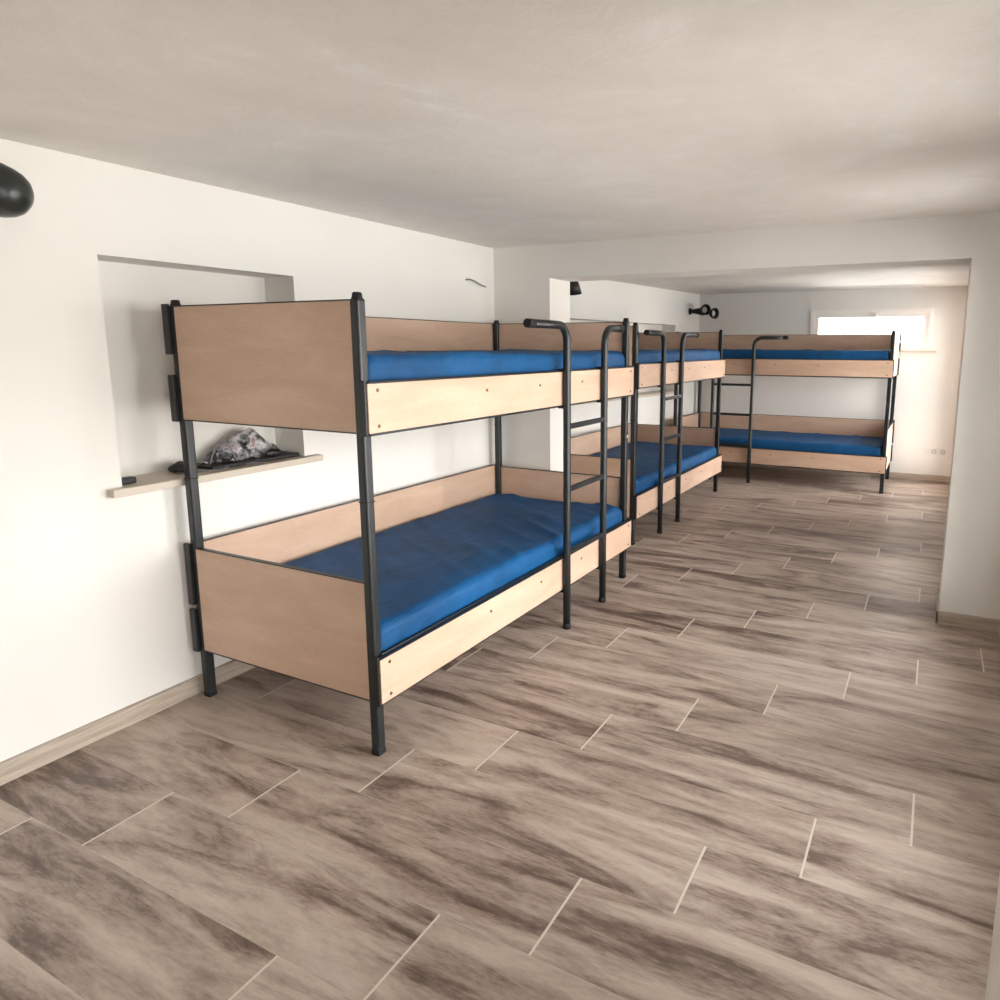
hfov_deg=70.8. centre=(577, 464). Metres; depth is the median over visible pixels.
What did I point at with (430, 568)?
mattress
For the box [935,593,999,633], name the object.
baseboard
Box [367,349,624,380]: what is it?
mattress
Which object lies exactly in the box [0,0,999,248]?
ceiling
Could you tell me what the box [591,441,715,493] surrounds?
mattress
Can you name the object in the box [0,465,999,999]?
floor
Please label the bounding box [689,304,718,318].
wall spotlight
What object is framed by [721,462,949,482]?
baseboard
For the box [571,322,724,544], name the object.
bunk bed
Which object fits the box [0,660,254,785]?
baseboard
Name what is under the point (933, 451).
wall socket
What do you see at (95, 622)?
wall
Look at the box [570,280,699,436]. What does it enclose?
wall
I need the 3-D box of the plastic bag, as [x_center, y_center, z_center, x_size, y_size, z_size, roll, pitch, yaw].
[-1.579,-0.101,3.286,0.115,0.132,0.429,5,11,27]
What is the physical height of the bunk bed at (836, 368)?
1.665 m
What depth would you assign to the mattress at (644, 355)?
5.96 m
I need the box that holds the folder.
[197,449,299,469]
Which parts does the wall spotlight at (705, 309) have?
lamp arm, lamp shade, lamp shade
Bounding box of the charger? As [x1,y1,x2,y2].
[121,476,136,484]
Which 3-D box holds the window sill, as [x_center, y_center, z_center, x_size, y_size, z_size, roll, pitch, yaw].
[-1.621,0.028,3.127,0.245,0.032,1.016,5,11,27]
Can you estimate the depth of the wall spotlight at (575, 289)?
6.20 m
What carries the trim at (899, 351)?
attached to the wall at (927, 384)
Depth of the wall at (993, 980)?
1.07 m
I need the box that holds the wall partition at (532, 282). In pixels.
[493,212,999,619]
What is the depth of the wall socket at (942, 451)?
7.81 m
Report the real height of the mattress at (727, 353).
0.119 m
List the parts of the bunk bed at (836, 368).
post, panel, post, ladder rail, ladder rail, rail, rail, post, panel, post, panel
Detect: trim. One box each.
[571,390,673,405]
[899,351,935,351]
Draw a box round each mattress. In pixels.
[283,493,621,652]
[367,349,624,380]
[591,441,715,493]
[638,349,719,362]
[704,427,882,455]
[722,349,889,359]
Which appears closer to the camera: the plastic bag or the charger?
the charger
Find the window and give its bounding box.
[810,308,933,350]
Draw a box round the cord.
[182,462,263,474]
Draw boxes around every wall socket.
[930,448,937,454]
[939,449,946,455]
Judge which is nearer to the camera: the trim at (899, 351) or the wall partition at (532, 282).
the wall partition at (532, 282)
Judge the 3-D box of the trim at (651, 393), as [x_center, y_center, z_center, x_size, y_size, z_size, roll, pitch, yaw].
[0.206,-0.668,7.162,0.199,0.030,3.245,7,11,33]
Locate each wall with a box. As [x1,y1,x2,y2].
[0,138,494,761]
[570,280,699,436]
[696,286,967,475]
[985,875,999,999]
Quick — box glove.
[168,462,183,471]
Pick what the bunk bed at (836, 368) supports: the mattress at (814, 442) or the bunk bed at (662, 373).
the mattress at (814, 442)
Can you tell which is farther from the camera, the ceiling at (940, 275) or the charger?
the ceiling at (940, 275)
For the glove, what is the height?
0.045 m
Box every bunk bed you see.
[161,292,633,755]
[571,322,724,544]
[673,330,901,493]
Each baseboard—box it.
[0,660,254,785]
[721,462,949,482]
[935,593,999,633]
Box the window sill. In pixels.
[107,454,322,497]
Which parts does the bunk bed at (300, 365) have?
post, panel, panel, post, post, rail, rail, ladder rail, panel, panel, ladder rail, post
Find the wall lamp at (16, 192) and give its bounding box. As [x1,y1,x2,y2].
[0,163,33,217]
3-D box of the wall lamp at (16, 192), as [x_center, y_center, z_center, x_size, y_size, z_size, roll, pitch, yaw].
[-1.839,-0.854,2.158,0.270,0.170,0.170,1,10,4]
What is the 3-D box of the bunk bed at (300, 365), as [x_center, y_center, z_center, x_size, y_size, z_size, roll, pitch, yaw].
[-0.623,0.047,3.646,1.085,1.665,2.326,5,11,27]
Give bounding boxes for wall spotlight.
[570,281,581,294]
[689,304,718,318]
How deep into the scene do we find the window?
7.83 m
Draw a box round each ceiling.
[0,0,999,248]
[610,264,969,293]
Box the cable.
[209,441,236,463]
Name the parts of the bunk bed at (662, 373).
panel, panel, post, post, ladder rail, panel, rail, panel, rail, ladder rail, post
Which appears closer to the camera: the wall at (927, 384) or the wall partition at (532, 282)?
the wall partition at (532, 282)
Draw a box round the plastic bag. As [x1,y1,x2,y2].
[199,429,279,463]

